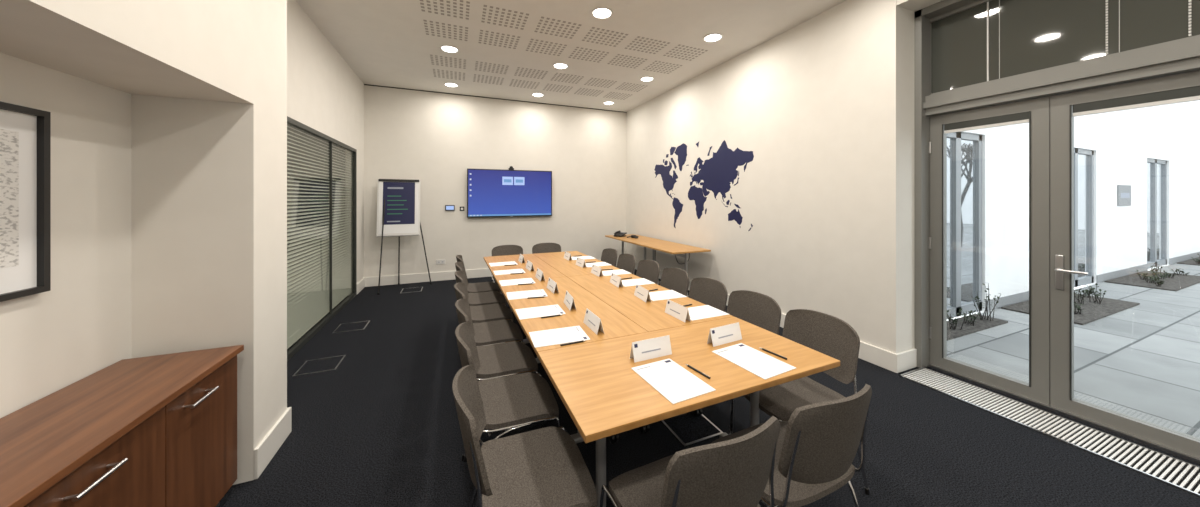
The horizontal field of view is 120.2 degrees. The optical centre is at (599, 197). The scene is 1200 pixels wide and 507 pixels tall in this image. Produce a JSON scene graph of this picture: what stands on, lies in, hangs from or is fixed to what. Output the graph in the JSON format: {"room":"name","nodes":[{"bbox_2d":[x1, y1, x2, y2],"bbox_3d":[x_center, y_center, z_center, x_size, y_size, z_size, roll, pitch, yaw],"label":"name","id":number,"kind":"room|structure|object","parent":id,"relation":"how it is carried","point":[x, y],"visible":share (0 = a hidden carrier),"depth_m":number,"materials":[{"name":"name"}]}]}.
{"room":"meeting room","nodes":[
{"label":"meeting room","id":0,"kind":"room"},
{"bbox_2d":[0,0,286,484],"bbox_3d":[-1.245,-0.210,-0.196,0.450,3.420,4.990,0,0,-22],"label":"wall","id":1,"kind":"structure","parent":0,"point":[205,80],"depth_m":1.74,"materials":[{"name":"paint"}]},
{"bbox_2d":[0,0,363,417],"bbox_3d":[-2.303,-0.210,1.590,0.162,3.420,9.100,0,0,-22],"label":"wall","id":2,"kind":"structure","parent":0,"point":[50,341],"depth_m":1.49,"materials":[{"name":"paint"}]},
{"bbox_2d":[0,101,50,301],"bbox_3d":[-1.929,0.013,0.906,0.030,0.675,0.850,0,0,-22],"label":"framed picture","id":3,"kind":"object","parent":2,"relation":"attached to","point":[25,132],"visible":1,"depth_m":1.24,"materials":[{"name":"black plastic"}]},
{"bbox_2d":[254,407,291,478],"bbox_3d":[-2.120,1.420,1.940,0.468,0.160,0.408,0,0,-22],"label":"baseboard","id":4,"kind":"structure","parent":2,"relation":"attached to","point":[270,444],"depth_m":1.99,"materials":[{"name":"white paint"}]},
{"bbox_2d":[287,124,351,348],"bbox_3d":[-3.217,0.375,3.744,0.101,2.250,3.380,0,0,-22],"label":"blind","id":5,"kind":"object","parent":2,"relation":"attached to","point":[307,153],"visible":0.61,"depth_m":3.94,"materials":[{"name":"grey"}]},
{"bbox_2d":[357,278,364,293],"bbox_3d":[-3.186,1.420,3.926,0.018,0.160,4.072,0,0,-22],"label":"baseboard","id":6,"kind":"structure","parent":2,"relation":"attached to","point":[361,284],"depth_m":5.54,"materials":[{"name":"white paint"}]},
{"bbox_2d":[364,85,626,276],"bbox_3d":[-1.722,-0.210,6.836,5.350,3.420,0.150,0,0,-22],"label":"wall","id":7,"kind":"structure","parent":0,"point":[431,138],"depth_m":6.52,"materials":[{"name":"paint"}]},
{"bbox_2d":[436,259,444,263],"bbox_3d":[-2.892,1.160,6.264,0.150,0.080,0.012,0,0,-22],"label":"wall socket","id":8,"kind":"object","parent":7,"relation":"attached to","point":[443,260],"visible":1,"depth_m":6.26,"materials":[{"name":"white plastic"}]},
{"bbox_2d":[445,205,454,210],"bbox_3d":[-2.745,0.180,6.314,0.160,0.100,0.032,0,0,-22],"label":"wall control panel","id":9,"kind":"object","parent":7,"relation":"attached to","point":[447,207],"visible":1,"depth_m":6.30,"materials":[{"name":"black plastic"}]},
{"bbox_2d":[364,259,617,286],"bbox_3d":[-1.690,1.420,6.759,4.950,0.160,0.018,0,0,-22],"label":"baseboard","id":10,"kind":"structure","parent":7,"relation":"attached to","point":[473,273],"depth_m":6.13,"materials":[{"name":"white paint"}]},
{"bbox_2d":[364,84,626,112],"bbox_3d":[-1.692,-1.913,6.764,4.950,0.014,0.006,0,0,-22],"label":"trim","id":11,"kind":"structure","parent":7,"relation":"attached to","point":[364,84],"depth_m":6.56,"materials":[{"name":"black"}]},
{"bbox_2d":[467,168,551,217],"bbox_3d":[-1.725,-0.090,6.706,1.605,0.910,0.089,0,0,-22],"label":"television","id":12,"kind":"object","parent":7,"relation":"attached to","point":[490,192],"visible":1,"depth_m":6.65,"materials":[{"name":"black plastic"}]},
{"bbox_2d":[296,0,845,111],"bbox_3d":[0.279,-1.995,2.659,5.850,0.150,9.500,0,0,-22],"label":"ceiling","id":13,"kind":"structure","parent":0,"point":[384,42],"depth_m":4.21,"materials":[{"name":"paint"}]},
{"bbox_2d":[440,45,458,52],"bbox_3d":[-1.939,-1.916,4.446,0.230,0.008,0.230,0,0,-22],"label":"recessed light","id":14,"kind":"object","parent":13,"relation":"in","point":[446,48],"visible":1,"depth_m":4.45,"materials":[{"name":"white plastic"}]},
{"bbox_2d":[444,83,458,86],"bbox_3d":[-2.521,-1.916,5.851,0.230,0.008,0.230,0,0,-22],"label":"recessed light","id":15,"kind":"object","parent":13,"relation":"in","point":[445,84],"visible":1,"depth_m":5.83,"materials":[{"name":"white plastic"}]},
{"bbox_2d":[532,93,543,96],"bbox_3d":[-1.153,-1.916,6.417,0.230,0.008,0.230,0,0,-22],"label":"recessed light","id":16,"kind":"object","parent":13,"relation":"in","point":[533,94],"visible":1,"depth_m":6.39,"materials":[{"name":"white plastic"}]},
{"bbox_2d":[553,63,568,68],"bbox_3d":[-0.572,-1.916,5.013,0.230,0.008,0.230,0,0,-22],"label":"recessed light","id":17,"kind":"object","parent":13,"relation":"in","point":[556,65],"visible":1,"depth_m":5.02,"materials":[{"name":"white plastic"}]},
{"bbox_2d":[420,0,707,99],"bbox_3d":[-0.610,-1.920,4.975,3.352,0.002,2.446,0,0,-22],"label":"panel","id":18,"kind":"object","parent":13,"relation":"attached to","point":[455,3],"depth_m":4.40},
{"bbox_2d":[591,7,612,18],"bbox_3d":[0.021,-1.916,3.581,0.230,0.008,0.230,0,0,-22],"label":"recessed light","id":19,"kind":"object","parent":13,"relation":"in","point":[599,12],"visible":1,"depth_m":3.58,"materials":[{"name":"white plastic"}]},
{"bbox_2d":[603,101,613,104],"bbox_3d":[0.177,-1.916,6.968,0.230,0.008,0.230,0,0,-22],"label":"recessed light","id":20,"kind":"object","parent":13,"relation":"in","point":[606,102],"visible":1,"depth_m":6.98,"materials":[{"name":"white plastic"}]},
{"bbox_2d":[640,76,653,81],"bbox_3d":[0.759,-1.916,5.564,0.230,0.008,0.230,0,0,-22],"label":"recessed light","id":21,"kind":"object","parent":13,"relation":"in","point":[648,78],"visible":1,"depth_m":5.58,"materials":[{"name":"white plastic"}]},
{"bbox_2d":[703,33,722,41],"bbox_3d":[1.352,-1.916,4.132,0.230,0.008,0.230,0,0,-22],"label":"recessed light","id":22,"kind":"object","parent":13,"relation":"in","point":[714,37],"visible":1,"depth_m":4.12,"materials":[{"name":"white plastic"}]},
{"bbox_2d":[219,266,1199,506],"bbox_3d":[0.186,1.560,2.621,5.650,0.120,9.500,0,0,-22],"label":"floor","id":23,"kind":"structure","parent":0,"point":[381,428],"depth_m":2.12,"materials":[{"name":"carpet"}]},
{"bbox_2d":[0,345,243,506],"bbox_3d":[-1.627,1.125,0.750,0.444,0.750,2.030,0,0,-22],"label":"base cabinet","id":24,"kind":"object","parent":23,"relation":"on","point":[157,430],"visible":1,"depth_m":1.27,"materials":[{"name":"brown wood"}]},
{"bbox_2d":[293,355,345,375],"bbox_3d":[-2.506,1.497,3.097,0.300,0.006,0.300,0,0,-22],"label":"outlet box","id":25,"kind":"object","parent":23,"relation":"on","point":[330,363],"visible":1,"depth_m":3.08,"materials":[{"name":"silver metal"}]},
{"bbox_2d":[333,321,369,332],"bbox_3d":[-2.889,1.497,4.021,0.300,0.006,0.300,0,0,-22],"label":"outlet box","id":26,"kind":"object","parent":23,"relation":"on","point":[345,327],"visible":1,"depth_m":4.01,"materials":[{"name":"silver metal"}]},
{"bbox_2d":[376,179,431,294],"bbox_3d":[-3.361,0.591,5.820,0.464,1.818,0.832,0,0,39],"label":"easel","id":27,"kind":"object","parent":23,"relation":"on","point":[398,200],"visible":1,"depth_m":5.80,"materials":[{"name":"white plastic"}]},
{"bbox_2d":[400,287,422,292],"bbox_3d":[-3.066,1.497,5.625,0.300,0.006,0.300,0,0,-22],"label":"outlet box","id":28,"kind":"object","parent":23,"relation":"on","point":[415,289],"visible":1,"depth_m":5.61,"materials":[{"name":"silver metal"}]},
{"bbox_2d":[456,255,501,292],"bbox_3d":[-1.423,1.086,4.075,0.517,0.831,0.494,0,0,-24],"label":"chair","id":29,"kind":"object","parent":23,"relation":"on","point":[482,286],"visible":0.44,"depth_m":4.04,"materials":[{"name":"beige fabric"}]},
{"bbox_2d":[455,262,505,353],"bbox_3d":[-1.246,1.086,3.630,0.517,0.831,0.494,0,0,-21],"label":"chair","id":30,"kind":"object","parent":23,"relation":"on","point":[492,297],"visible":0.46,"depth_m":3.62,"materials":[{"name":"beige fabric"}]},
{"bbox_2d":[455,271,513,322],"bbox_3d":[-1.059,1.086,3.177,0.517,0.831,0.494,0,0,-22],"label":"chair","id":31,"kind":"object","parent":23,"relation":"on","point":[491,312],"visible":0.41,"depth_m":3.16,"materials":[{"name":"beige fabric"}]},
{"bbox_2d":[454,282,522,345],"bbox_3d":[-0.871,1.086,2.724,0.517,0.831,0.494,0,0,-23],"label":"chair","id":32,"kind":"object","parent":23,"relation":"on","point":[499,331],"visible":0.43,"depth_m":2.70,"materials":[{"name":"beige fabric"}]},
{"bbox_2d":[455,299,542,460],"bbox_3d":[-0.675,1.086,2.275,0.517,0.831,0.494,0,0,-22],"label":"chair","id":33,"kind":"object","parent":23,"relation":"on","point":[514,357],"visible":0.59,"depth_m":2.24,"materials":[{"name":"beige fabric"}]},
{"bbox_2d":[491,245,522,283],"bbox_3d":[-1.229,1.086,4.690,0.494,0.831,0.517,0,0,-24],"label":"chair","id":34,"kind":"object","parent":23,"relation":"on","point":[502,250],"visible":0.3,"depth_m":4.89,"materials":[{"name":"beige fabric"}]},
{"bbox_2d":[455,322,559,506],"bbox_3d":[-0.485,1.086,1.824,0.517,0.831,0.494,0,0,-21],"label":"chair","id":35,"kind":"object","parent":23,"relation":"on","point":[512,402],"visible":0.65,"depth_m":1.79,"materials":[{"name":"beige fabric"}]},
{"bbox_2d":[452,364,596,506],"bbox_3d":[-0.288,1.086,1.331,0.517,0.831,0.494,0,0,-21],"label":"chair","id":36,"kind":"object","parent":23,"relation":"on","point":[542,467],"visible":1,"depth_m":1.31,"materials":[{"name":"beige fabric"}]},
{"bbox_2d":[532,243,560,253],"bbox_3d":[-0.718,1.086,4.923,0.494,0.831,0.517,0,0,-21],"label":"chair","id":37,"kind":"object","parent":23,"relation":"on","point":[541,247],"visible":0.15,"depth_m":5.14,"materials":[{"name":"grey fabric"}]},
{"bbox_2d":[601,248,616,266],"bbox_3d":[-0.047,1.086,4.419,0.517,0.831,0.494,0,0,-24],"label":"chair","id":38,"kind":"object","parent":23,"relation":"on","point":[609,255],"visible":0.23,"depth_m":4.56,"materials":[{"name":"grey fabric"}]},
{"bbox_2d":[617,254,634,274],"bbox_3d":[0.138,1.086,3.996,0.517,0.831,0.494,0,0,-21],"label":"chair","id":39,"kind":"object","parent":23,"relation":"on","point":[626,262],"visible":0.2,"depth_m":4.13,"materials":[{"name":"grey fabric"}]},
{"bbox_2d":[636,260,659,284],"bbox_3d":[0.338,1.086,3.582,0.517,0.831,0.494,0,0,-22],"label":"chair","id":40,"kind":"object","parent":23,"relation":"on","point":[649,270],"visible":0.21,"depth_m":3.70,"materials":[{"name":"beige fabric"}]},
{"bbox_2d":[605,234,710,296],"bbox_3d":[0.864,1.130,6.040,0.660,0.740,2.400,0,0,-22],"label":"side table","id":41,"kind":"object","parent":23,"relation":"on","point":[677,249],"visible":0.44,"depth_m":5.64,"materials":[{"name":"brown wood"}]},
{"bbox_2d":[614,231,626,236],"bbox_3d":[0.400,0.706,6.822,0.180,0.108,0.200,0,0,37],"label":"desk phone","id":42,"kind":"object","parent":41,"relation":"on","point":[618,233],"visible":1,"depth_m":6.80,"materials":[{"name":"black plastic"}]},
{"bbox_2d":[483,251,839,506],"bbox_3d":[-0.191,1.130,3.033,1.276,0.740,3.656,0,0,-24],"label":"conference table","id":43,"kind":"object","parent":23,"relation":"on","point":[595,380],"visible":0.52,"depth_m":1.72,"materials":[{"name":"brown wood"}]},
{"bbox_2d":[489,261,517,266],"bbox_3d":[-1.117,0.758,3.975,0.297,0.003,0.210,0,0,-24],"label":"notepad","id":44,"kind":"object","parent":43,"relation":"on","point":[511,262],"visible":0.81,"depth_m":3.99,"materials":[{"name":"white paper"}]},
{"bbox_2d":[493,269,525,274],"bbox_3d":[-0.932,0.758,3.543,0.297,0.003,0.210,0,0,-22],"label":"notepad","id":45,"kind":"object","parent":43,"relation":"on","point":[499,272],"visible":1,"depth_m":3.55,"materials":[{"name":"white paper"}]},
{"bbox_2d":[499,278,534,285],"bbox_3d":[-0.750,0.758,3.120,0.297,0.003,0.210,0,0,-22],"label":"notepad","id":46,"kind":"object","parent":43,"relation":"on","point":[524,280],"visible":1,"depth_m":3.13,"materials":[{"name":"white paper"}]},
{"bbox_2d":[518,254,524,263],"bbox_3d":[-0.929,0.717,4.096,0.045,0.085,0.210,0,0,-23],"label":"name card","id":47,"kind":"object","parent":43,"relation":"on","point":[521,257],"visible":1,"depth_m":4.07,"materials":[{"name":"white paper"}]},
{"bbox_2d":[506,289,547,299],"bbox_3d":[-0.577,0.758,2.716,0.297,0.003,0.210,0,0,-19],"label":"notepad","id":48,"kind":"object","parent":43,"relation":"on","point":[530,293],"visible":0.98,"depth_m":2.71,"materials":[{"name":"white paper"}]},
{"bbox_2d":[526,260,533,270],"bbox_3d":[-0.744,0.717,3.664,0.045,0.085,0.210,0,0,-25],"label":"name card","id":49,"kind":"object","parent":43,"relation":"on","point":[529,265],"visible":1,"depth_m":3.64,"materials":[{"name":"white paper"}]},
{"bbox_2d":[535,268,544,281],"bbox_3d":[-0.563,0.717,3.241,0.045,0.085,0.210,0,0,-23],"label":"name card","id":50,"kind":"object","parent":43,"relation":"on","point":[539,274],"visible":1,"depth_m":3.21,"materials":[{"name":"white paper"}]},
{"bbox_2d":[515,304,565,319],"bbox_3d":[-0.400,0.758,2.302,0.297,0.003,0.210,0,0,-21],"label":"notepad","id":51,"kind":"object","parent":43,"relation":"on","point":[533,312],"visible":1,"depth_m":2.30,"materials":[{"name":"white paper"}]},
{"bbox_2d":[541,314,562,317],"bbox_3d":[-0.306,0.755,2.206,0.142,0.010,0.009,0,0,-24],"label":"pen","id":52,"kind":"object","parent":43,"relation":"on","point":[559,314],"visible":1,"depth_m":2.20,"materials":[{"name":"black plastic"}]},
{"bbox_2d":[547,278,558,293],"bbox_3d":[-0.389,0.717,2.837,0.045,0.085,0.210,0,0,-24],"label":"name card","id":53,"kind":"object","parent":43,"relation":"on","point":[552,285],"visible":1,"depth_m":2.81,"materials":[{"name":"white paper"}]},
{"bbox_2d":[529,326,589,347],"bbox_3d":[-0.227,0.758,1.898,0.297,0.003,0.210,0,0,-20],"label":"notepad","id":54,"kind":"object","parent":43,"relation":"on","point":[550,337],"visible":1,"depth_m":1.89,"materials":[{"name":"white paper"}]},
{"bbox_2d":[564,251,571,260],"bbox_3d":[-0.399,0.717,4.283,0.045,0.085,0.210,0,0,-23],"label":"name card","id":55,"kind":"object","parent":43,"relation":"on","point":[567,255],"visible":1,"depth_m":4.25,"materials":[{"name":"white paper"}]},
{"bbox_2d":[564,290,575,309],"bbox_3d":[-0.212,0.717,2.423,0.045,0.085,0.210,0,0,-18],"label":"name card","id":56,"kind":"object","parent":43,"relation":"on","point":[568,300],"visible":1,"depth_m":2.40,"materials":[{"name":"white paper"}]},
{"bbox_2d":[560,340,585,345],"bbox_3d":[-0.138,0.755,1.799,0.142,0.010,0.009,0,0,-24],"label":"pen","id":57,"kind":"object","parent":43,"relation":"on","point":[582,340],"visible":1,"depth_m":1.79,"materials":[{"name":"black plastic"}]},
{"bbox_2d":[575,257,586,267],"bbox_3d":[-0.213,0.717,3.852,0.045,0.085,0.210,0,0,-26],"label":"name card","id":58,"kind":"object","parent":43,"relation":"on","point":[580,262],"visible":1,"depth_m":3.83,"materials":[{"name":"white paper"}]},
{"bbox_2d":[572,256,595,259],"bbox_3d":[-0.228,0.758,4.365,0.297,0.003,0.210,0,0,-21],"label":"notepad","id":59,"kind":"object","parent":43,"relation":"on","point":[581,257],"visible":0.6,"depth_m":4.39,"materials":[{"name":"white paper"}]},
{"bbox_2d":[583,309,603,333],"bbox_3d":[-0.039,0.717,2.019,0.045,0.085,0.210,0,0,-24],"label":"name card","id":60,"kind":"object","parent":43,"relation":"on","point":[591,320],"visible":1,"depth_m":1.99,"materials":[{"name":"white paper"}]},
{"bbox_2d":[591,264,602,276],"bbox_3d":[-0.031,0.717,3.429,0.045,0.085,0.210,0,0,-24],"label":"name card","id":61,"kind":"object","parent":43,"relation":"on","point":[596,270],"visible":1,"depth_m":3.40,"materials":[{"name":"white paper"}]},
{"bbox_2d":[586,262,610,266],"bbox_3d":[-0.042,0.758,3.933,0.297,0.003,0.210,0,0,-25],"label":"notepad","id":62,"kind":"object","parent":43,"relation":"on","point":[596,263],"visible":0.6,"depth_m":3.93,"materials":[{"name":"white paper"}]},
{"bbox_2d":[610,273,622,287],"bbox_3d":[0.143,0.717,3.025,0.045,0.085,0.210,0,0,-19],"label":"name card","id":63,"kind":"object","parent":43,"relation":"on","point":[615,280],"visible":1,"depth_m":3.00,"materials":[{"name":"white paper"}]},
{"bbox_2d":[602,269,631,275],"bbox_3d":[0.140,0.758,3.511,0.297,0.003,0.210,0,0,-22],"label":"notepad","id":64,"kind":"object","parent":43,"relation":"on","point":[621,271],"visible":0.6,"depth_m":3.51,"materials":[{"name":"white paper"}]},
{"bbox_2d":[622,278,654,286],"bbox_3d":[0.315,0.758,3.107,0.297,0.003,0.210,0,0,-22],"label":"notepad","id":65,"kind":"object","parent":43,"relation":"on","point":[642,281],"visible":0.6,"depth_m":3.09,"materials":[{"name":"white paper"}]},
{"bbox_2d":[634,284,650,301],"bbox_3d":[0.321,0.717,2.612,0.045,0.085,0.210,0,0,-19],"label":"name card","id":66,"kind":"object","parent":43,"relation":"on","point":[642,293],"visible":1,"depth_m":2.59,"materials":[{"name":"white paper"}]},
{"bbox_2d":[630,335,671,362],"bbox_3d":[0.245,0.717,1.655,0.210,0.085,0.045,0,0,-24],"label":"name card","id":67,"kind":"object","parent":43,"relation":"on","point":[652,348],"visible":1,"depth_m":1.64,"materials":[{"name":"white paper"}]},
{"bbox_2d":[649,290,686,300],"bbox_3d":[0.492,0.758,2.693,0.297,0.003,0.210,0,0,-21],"label":"notepad","id":68,"kind":"object","parent":43,"relation":"on","point":[668,294],"visible":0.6,"depth_m":2.68,"materials":[{"name":"white paper"}]},
{"bbox_2d":[631,358,715,403],"bbox_3d":[0.298,0.758,1.449,0.210,0.003,0.297,0,0,-26],"label":"notepad","id":69,"kind":"object","parent":43,"relation":"on","point":[671,380],"visible":1,"depth_m":1.43,"materials":[{"name":"white paper"}]},
{"bbox_2d":[665,299,690,321],"bbox_3d":[0.495,0.717,2.207,0.045,0.085,0.210,0,0,-25],"label":"name card","id":70,"kind":"object","parent":43,"relation":"on","point":[676,310],"visible":1,"depth_m":2.19,"materials":[{"name":"white paper"}]},
{"bbox_2d":[686,364,710,378],"bbox_3d":[0.425,0.755,1.508,0.009,0.010,0.142,0,0,-30],"label":"pen","id":71,"kind":"object","parent":43,"relation":"on","point":[689,366],"visible":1,"depth_m":1.50,"materials":[{"name":"black plastic"}]},
{"bbox_2d":[688,305,728,320],"bbox_3d":[0.667,0.758,2.289,0.297,0.003,0.210,0,0,-23],"label":"notepad","id":72,"kind":"object","parent":43,"relation":"on","point":[706,311],"visible":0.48,"depth_m":2.28,"materials":[{"name":"white paper"}]},
{"bbox_2d":[707,322,741,346],"bbox_3d":[0.661,0.717,1.827,0.210,0.085,0.045,0,0,-27],"label":"name card","id":73,"kind":"object","parent":43,"relation":"on","point":[729,333],"visible":1,"depth_m":1.81,"materials":[{"name":"white paper"}]},
{"bbox_2d":[712,343,795,379],"bbox_3d":[0.714,0.758,1.622,0.210,0.003,0.297,0,0,-28],"label":"notepad","id":74,"kind":"object","parent":43,"relation":"on","point":[765,366],"visible":1,"depth_m":1.60,"materials":[{"name":"white paper"}]},
{"bbox_2d":[759,347,786,359],"bbox_3d":[0.841,0.755,1.681,0.009,0.010,0.142,0,0,-30],"label":"pen","id":75,"kind":"object","parent":43,"relation":"on","point":[783,357],"visible":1,"depth_m":1.67,"materials":[{"name":"black plastic"}]},
{"bbox_2d":[660,267,688,295],"bbox_3d":[0.527,1.086,3.162,0.517,0.831,0.494,0,0,-21],"label":"chair","id":76,"kind":"object","parent":23,"relation":"on","point":[672,278],"visible":0.17,"depth_m":3.28,"materials":[{"name":"beige fabric"}]},
{"bbox_2d":[599,416,779,506],"bbox_3d":[0.302,1.086,1.193,0.494,0.831,0.517,0,0,-25],"label":"chair","id":77,"kind":"object","parent":23,"relation":"on","point":[736,472],"visible":1,"depth_m":0.98,"materials":[{"name":"beige fabric"}]},
{"bbox_2d":[661,411,722,445],"bbox_3d":[0.593,1.497,2.280,0.300,0.006,0.300,0,0,-22],"label":"outlet box","id":78,"kind":"object","parent":23,"relation":"on","point":[688,428],"visible":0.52,"depth_m":2.24,"materials":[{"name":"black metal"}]},
{"bbox_2d":[688,277,727,311],"bbox_3d":[0.707,1.086,2.739,0.517,0.831,0.494,0,0,-22],"label":"chair","id":79,"kind":"object","parent":23,"relation":"on","point":[707,291],"visible":0.27,"depth_m":2.85,"materials":[{"name":"beige fabric"}]},
{"bbox_2d":[726,290,780,433],"bbox_3d":[0.894,1.086,2.320,0.517,0.831,0.494,0,0,-24],"label":"chair","id":80,"kind":"object","parent":23,"relation":"on","point":[760,310],"visible":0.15,"depth_m":2.41,"materials":[{"name":"beige fabric"}]},
{"bbox_2d":[710,384,871,506],"bbox_3d":[0.746,1.086,1.388,0.494,0.831,0.517,0,0,-24],"label":"chair","id":81,"kind":"object","parent":23,"relation":"on","point":[816,449],"visible":0.8,"depth_m":1.17,"materials":[{"name":"beige fabric"}]},
{"bbox_2d":[729,309,869,506],"bbox_3d":[1.073,1.086,1.894,0.517,0.831,0.494,0,0,-21],"label":"chair","id":82,"kind":"object","parent":23,"relation":"on","point":[827,334],"visible":0.43,"depth_m":1.88,"materials":[{"name":"beige fabric"}]},
{"bbox_2d":[899,367,1199,496],"bbox_3d":[3.245,1.495,1.625,0.360,0.010,2.920,0,0,-22],"label":"floor vent","id":83,"kind":"object","parent":23,"relation":"in","point":[1177,473],"visible":1,"depth_m":2.19,"materials":[{"name":"silver"}]},
{"bbox_2d":[627,0,942,353],"bbox_3d":[2.538,-0.210,3.595,0.458,3.420,9.100,0,0,-22],"label":"wall","id":84,"kind":"structure","parent":0,"point":[823,107],"depth_m":3.73,"materials":[{"name":"paint"}]},
{"bbox_2d":[654,140,753,230],"bbox_3d":[1.504,-0.194,5.514,0.003,1.442,2.405,0,0,-22],"label":"wall decal","id":85,"kind":"object","parent":84,"relation":"attached to","point":[717,172],"visible":1,"depth_m":5.17,"materials":[{"name":"blue plastic"}]},
{"bbox_2d":[635,261,898,372],"bbox_3d":[1.569,1.420,5.323,0.026,0.160,5.130,0,0,-22],"label":"baseboard","id":86,"kind":"structure","parent":84,"relation":"attached to","point":[888,360],"depth_m":3.10,"materials":[{"name":"white paint"}]},
{"bbox_2d":[897,348,916,372],"bbox_3d":[2.684,1.420,3.018,0.270,0.160,0.018,0,0,-22],"label":"baseboard","id":87,"kind":"structure","parent":84,"relation":"attached to","point":[907,359],"depth_m":3.01,"materials":[{"name":"white paint"}]},
{"bbox_2d":[929,96,1049,405],"bbox_3d":[3.098,0.378,2.782,0.087,2.205,0.677,0,0,-22],"label":"door","id":88,"kind":"structure","parent":84,"relation":"in","point":[1035,112],"depth_m":2.57,"materials":[{"name":"grey metal"}]},
{"bbox_2d":[914,0,1199,463],"bbox_3d":[3.361,-0.075,2.052,0.240,3.170,2.320,0,0,-22],"label":"door frame","id":89,"kind":"structure","parent":84,"relation":"attached to","point":[1179,57],"depth_m":2.76,"materials":[{"name":"grey metal"}]},
{"bbox_2d":[930,0,1199,94],"bbox_3d":[3.395,-1.250,2.067,0.045,0.700,2.220,0,0,-22],"label":"transom window","id":90,"kind":"structure","parent":84,"relation":"in","point":[979,42],"depth_m":2.51,"materials":[{"name":"grey"}]},
{"bbox_2d":[1050,70,1199,457],"bbox_3d":[3.343,0.378,2.120,0.141,2.205,0.725,0,0,-22],"label":"door","id":91,"kind":"structure","parent":84,"relation":"in","point":[1184,87],"depth_m":2.38,"materials":[{"name":"grey metal"}]},
{"label":"outside","id":92,"kind":"structure","parent":0,"visible":0},
{"bbox_2d":[947,263,1199,437],"bbox_3d":[16.983,1.585,0.692,23.890,0.130,16.280,0,0,-22],"label":"ground","id":93,"kind":"structure","parent":92,"point":[1142,361],"depth_m":3.37,"materials":[{"name":"grey concrete"}]},
{"bbox_2d":[947,283,1007,340],"bbox_3d":[4.063,1.277,3.909,1.900,0.490,0.426,0,0,-22],"label":"planting bed","id":94,"kind":"object","parent":93,"relation":"on","point":[968,324],"visible":0.55,"depth_m":4.09,"materials":[{"name":"soil"}]},
{"bbox_2d":[1001,283,1139,324],"bbox_3d":[6.604,1.376,4.830,2.100,0.293,0.670,0,0,-22],"label":"planting bed","id":95,"kind":"object","parent":93,"relation":"on","point":[1087,308],"visible":0.59,"depth_m":4.77,"materials":[{"name":"soil"}]},
{"bbox_2d":[1104,263,1199,290],"bbox_3d":[10.346,1.396,6.380,2.400,0.252,0.670,0,0,-22],"label":"planting bed","id":96,"kind":"object","parent":93,"relation":"on","point":[1155,279],"visible":1,"depth_m":6.27,"materials":[{"name":"soil"}]},
{"bbox_2d":[1177,253,1199,265],"bbox_3d":[14.688,1.380,8.178,2.600,0.284,0.670,0,0,-22],"label":"planting bed","id":97,"kind":"object","parent":93,"relation":"on","point":[1196,261],"visible":1,"depth_m":7.96,"materials":[{"name":"soil"}]},
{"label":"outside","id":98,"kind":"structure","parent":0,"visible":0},
{"bbox_2d":[962,100,1199,313],"bbox_3d":[13.841,-1.050,8.434,23.970,5.300,0.410,0,0,-22],"label":"wall","id":99,"kind":"structure","parent":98,"point":[1122,142],"depth_m":6.41,"materials":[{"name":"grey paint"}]},
{"bbox_2d":[947,132,981,318],"bbox_3d":[4.590,0.335,4.467,1.200,2.370,0.080,0,0,-22],"label":"window","id":100,"kind":"structure","parent":99,"relation":"in","point":[964,150],"depth_m":4.53,"materials":[{"name":"clear glass"}]},
{"bbox_2d":[1074,148,1093,286],"bbox_3d":[8.124,0.335,5.930,1.550,2.370,0.080,0,0,-22],"label":"window","id":101,"kind":"structure","parent":99,"relation":"in","point":[1083,159],"depth_m":6.09,"materials":[{"name":"clear glass"}]},
{"bbox_2d":[1117,185,1130,205],"bbox_3d":[10.164,-0.050,6.688,0.700,0.400,0.022,0,0,-22],"label":"wall plaque","id":102,"kind":"object","parent":99,"relation":"attached to","point":[1123,191],"visible":1,"depth_m":6.65,"materials":[{"name":"grey metal"}]},
{"bbox_2d":[1147,158,1166,268],"bbox_3d":[12.212,0.335,7.624,1.600,2.370,0.080,0,0,-22],"label":"window","id":103,"kind":"structure","parent":99,"relation":"in","point":[1156,169],"depth_m":7.60,"materials":[{"name":"clear glass"}]}
]}

